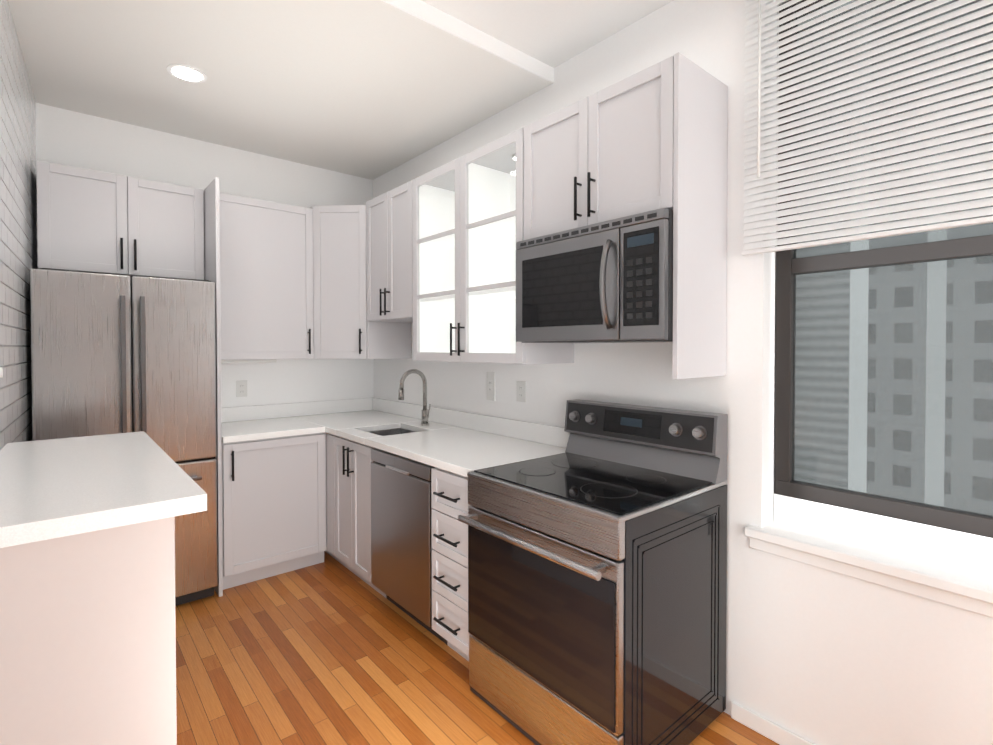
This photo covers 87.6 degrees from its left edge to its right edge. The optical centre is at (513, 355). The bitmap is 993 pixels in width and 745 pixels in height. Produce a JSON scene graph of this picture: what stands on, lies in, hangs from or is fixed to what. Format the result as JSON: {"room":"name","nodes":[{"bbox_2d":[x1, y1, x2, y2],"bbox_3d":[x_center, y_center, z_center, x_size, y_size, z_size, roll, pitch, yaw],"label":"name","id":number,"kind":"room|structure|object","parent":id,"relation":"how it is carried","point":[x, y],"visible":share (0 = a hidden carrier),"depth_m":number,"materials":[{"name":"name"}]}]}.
{"room":"kitchen","nodes":[
{"label":"kitchen","id":0,"kind":"room"},
{"bbox_2d":[36,103,373,407],"bbox_3d":[-1.919,-0.118,3.657,2.620,2.960,0.150,-1,1,-41],"label":"wall","id":1,"kind":"structure","parent":0,"point":[75,139],"depth_m":3.56,"materials":[{"name":"white paint"}]},
{"bbox_2d":[0,0,37,449],"bbox_3d":[-0.772,-0.070,0.403,0.150,2.960,6.470,-1,1,-39],"label":"wall tiles","id":2,"kind":"structure","parent":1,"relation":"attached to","point":[18,223],"depth_m":2.15,"materials":[{"name":"white tile"}]},
{"bbox_2d":[36,160,203,279],"bbox_3d":[-2.251,-0.728,2.995,0.745,0.550,0.387,-1,1,-41],"label":"upper cabinet","id":3,"kind":"object","parent":1,"relation":"attached to","point":[88,220],"visible":0.94,"depth_m":2.85,"materials":[{"name":"grey paint"}]},
{"bbox_2d":[236,380,246,396],"bbox_3d":[-1.886,0.227,3.585,0.070,0.114,0.007,-1,1,-41],"label":"electrical outlet plate","id":4,"kind":"object","parent":1,"relation":"attached to","point":[241,388],"depth_m":3.58,"materials":[{"name":"plastic"}]},
{"bbox_2d":[219,192,313,359],"bbox_3d":[-1.715,-0.494,3.469,0.627,1.033,0.387,-1,1,-41],"label":"upper cabinet","id":5,"kind":"object","parent":1,"relation":"attached to","point":[266,279],"visible":0.67,"depth_m":3.36,"materials":[{"name":"grey paint"}]},
{"bbox_2d":[221,359,275,362],"bbox_3d":[-1.784,0.036,3.445,0.360,0.023,0.090,-1,1,-41],"label":"under-cabinet light","id":6,"kind":"object","parent":5,"relation":"attached to","point":[252,361],"visible":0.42,"depth_m":3.42,"materials":[{"name":"plastic"}]},
{"bbox_2d":[8,0,672,179],"bbox_3d":[0.230,-1.536,1.184,2.620,0.300,6.770,-1,1,-41],"label":"ceiling","id":7,"kind":"structure","parent":0,"point":[371,89],"depth_m":2.50,"materials":[{"name":"paint"}]},
{"bbox_2d":[167,64,206,82],"bbox_3d":[-1.624,-1.402,2.573,0.170,0.008,0.170,-1,1,-41],"label":"recessed light","id":8,"kind":"object","parent":7,"relation":"in","point":[187,73],"visible":1,"depth_m":2.56,"materials":[{"name":"paint"}]},
{"bbox_2d":[175,551,778,744],"bbox_3d":[0.230,1.423,1.228,2.620,0.050,6.770,-1,1,-41],"label":"floor","id":9,"kind":"structure","parent":0,"point":[330,650],"depth_m":2.24,"materials":[{"name":"brown wood"}]},
{"bbox_2d":[0,431,206,744],"bbox_3d":[-1.309,0.859,1.546,0.466,1.070,1.230,-1,1,-41],"label":"kitchen island","id":10,"kind":"object","parent":9,"relation":"on","point":[87,601],"visible":1,"depth_m":1.15,"materials":[{"name":"paint"}]},
{"bbox_2d":[30,268,217,605],"bbox_3d":[-2.138,0.475,2.865,0.755,1.797,0.706,-1,1,-41],"label":"fridge","id":11,"kind":"object","parent":9,"relation":"on","point":[115,353],"visible":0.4,"depth_m":2.65,"materials":[{"name":"grey metal"}]},
{"bbox_2d":[204,178,222,596],"bbox_3d":[-1.879,0.182,3.169,0.020,2.375,0.637,-1,1,-41],"label":"panel","id":12,"kind":"object","parent":9,"relation":"on","point":[211,235],"visible":0.46,"depth_m":2.94,"materials":[{"name":"grey paint"}]},
{"bbox_2d":[222,432,327,589],"bbox_3d":[-1.623,0.930,3.374,0.612,0.872,0.682,-1,1,-41],"label":"base cabinet","id":13,"kind":"object","parent":9,"relation":"on","point":[274,506],"visible":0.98,"depth_m":3.14,"materials":[{"name":"grey paint"}]},
{"bbox_2d":[325,433,348,568],"bbox_3d":[-1.138,0.925,3.746,0.642,0.872,0.764,-1,1,-41],"label":"base cabinet","id":14,"kind":"object","parent":9,"relation":"on","point":[330,551],"visible":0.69,"depth_m":3.29,"materials":[{"name":"grey paint"}]},
{"bbox_2d":[221,398,569,476],"bbox_3d":[-0.879,0.529,2.994,1.237,0.338,2.227,-1,1,-41],"label":"countertop","id":15,"kind":"structure","parent":14,"relation":"on","point":[459,442],"depth_m":3.12,"materials":[{"name":"white stone"}]},
{"bbox_2d":[398,369,430,425],"bbox_3d":[-0.633,0.270,3.316,0.219,0.368,0.083,-1,1,-41],"label":"faucet","id":16,"kind":"object","parent":15,"relation":"on","point":[425,413],"visible":1,"depth_m":3.35,"materials":[{"name":"silver metal"}]},
{"bbox_2d":[334,436,385,597],"bbox_3d":[-0.731,0.932,3.252,0.682,0.872,0.509,-1,1,-41],"label":"base cabinet","id":17,"kind":"object","parent":9,"relation":"on","point":[352,463],"visible":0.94,"depth_m":3.03,"materials":[{"name":"grey paint"}]},
{"bbox_2d":[371,448,446,644],"bbox_3d":[-0.350,0.938,2.838,0.654,0.872,0.610,-1,1,-41],"label":"dishwasher","id":18,"kind":"object","parent":9,"relation":"on","point":[401,556],"visible":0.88,"depth_m":2.59,"materials":[{"name":"silver metal"}]},
{"bbox_2d":[431,467,470,660],"bbox_3d":[-0.047,0.944,2.472,0.682,0.872,0.333,-1,1,-41],"label":"base cabinet","id":19,"kind":"object","parent":9,"relation":"on","point":[449,506],"visible":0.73,"depth_m":2.29,"materials":[{"name":"grey paint"}]},
{"bbox_2d":[458,399,727,744],"bbox_3d":[0.287,0.804,2.021,0.738,1.165,0.765,-1,1,-41],"label":"range","id":20,"kind":"object","parent":9,"relation":"on","point":[597,582],"visible":1,"depth_m":1.81,"materials":[{"name":"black metal"}]},
{"bbox_2d":[373,0,992,744],"bbox_3d":[1.065,-0.092,1.938,0.300,2.960,6.670,-1,1,-41],"label":"wall","id":21,"kind":"structure","parent":0,"point":[819,656],"depth_m":1.93,"materials":[{"name":"white paint"}]},
{"bbox_2d":[310,205,410,358],"bbox_3d":[-1.175,-0.509,3.790,0.612,1.053,0.617,-1,1,-41],"label":"upper cabinet","id":22,"kind":"object","parent":21,"relation":"attached to","point":[343,328],"visible":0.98,"depth_m":3.56,"materials":[{"name":"grey paint"}]},
{"bbox_2d":[366,180,412,322],"bbox_3d":[-0.692,-0.642,3.407,0.387,0.815,0.612,-1,1,-41],"label":"upper cabinet","id":23,"kind":"object","parent":21,"relation":"attached to","point":[389,268],"visible":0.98,"depth_m":3.28,"materials":[{"name":"grey paint"}]},
{"bbox_2d":[487,372,494,400],"bbox_3d":[-0.136,0.180,3.076,0.009,0.170,0.076,-1,1,-41],"label":"electrical outlet plate","id":24,"kind":"object","parent":21,"relation":"attached to","point":[490,375],"depth_m":3.07,"materials":[{"name":"plastic"}]},
{"bbox_2d":[412,127,573,363],"bbox_3d":[-0.166,-0.504,2.810,0.387,1.073,0.977,-1,1,-41],"label":"upper cabinet","id":25,"kind":"object","parent":21,"relation":"attached to","point":[467,221],"visible":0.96,"depth_m":2.82,"materials":[{"name":"grey paint"}]},
{"bbox_2d":[516,381,525,401],"bbox_3d":[0.042,0.199,2.873,0.009,0.114,0.076,-1,1,-41],"label":"electrical outlet plate","id":26,"kind":"object","parent":21,"relation":"attached to","point":[520,385],"depth_m":2.87,"materials":[{"name":"plastic"}]},
{"bbox_2d":[524,52,727,378],"bbox_3d":[0.415,-0.478,2.147,0.387,1.105,0.780,-1,1,-41],"label":"upper cabinet","id":27,"kind":"object","parent":21,"relation":"attached to","point":[653,137],"visible":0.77,"depth_m":1.90,"materials":[{"name":"grey paint"}]},
{"bbox_2d":[516,208,672,342],"bbox_3d":[0.381,-0.281,2.134,0.460,0.449,0.756,-1,1,-41],"label":"over-the-range microwave","id":28,"kind":"object","parent":27,"relation":"attached to","point":[610,281],"visible":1,"depth_m":1.94,"materials":[{"name":"grey metal"}]},
{"bbox_2d":[731,701,815,744],"bbox_3d":[1.939,1.373,0.723,0.011,0.065,3.352,-1,1,-41],"label":"baseboard","id":29,"kind":"structure","parent":21,"relation":"attached to","point":[766,728],"depth_m":1.88,"materials":[{"name":"paint"}]},
{"bbox_2d":[744,523,992,617],"bbox_3d":[1.391,0.680,1.397,0.132,0.081,1.490,-1,1,-41],"label":"window sill","id":30,"kind":"structure","parent":21,"relation":"attached to","point":[967,590],"depth_m":1.62,"materials":[{"name":"paint"}]},
{"bbox_2d":[774,0,992,576],"bbox_3d":[1.491,-0.330,1.463,0.120,1.944,1.394,-1,1,-41],"label":"window unit","id":31,"kind":"structure","parent":21,"relation":"in","point":[957,538],"depth_m":1.71,"materials":[{"name":"paint"}]},
{"bbox_2d":[742,0,992,255],"bbox_3d":[1.328,-0.848,1.316,0.060,0.980,1.505,-1,1,-41],"label":"window blind","id":32,"kind":"object","parent":31,"relation":"attached to","point":[925,144],"visible":0.96,"depth_m":1.60,"materials":[{"name":"plastic"}]},
{"label":"outside","id":33,"kind":"structure","parent":0,"visible":0},
{"bbox_2d":[794,0,992,515],"bbox_3d":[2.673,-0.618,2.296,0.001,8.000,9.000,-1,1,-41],"label":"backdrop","id":34,"kind":"structure","parent":33,"point":[883,409],"depth_m":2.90,"materials":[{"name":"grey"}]}
]}

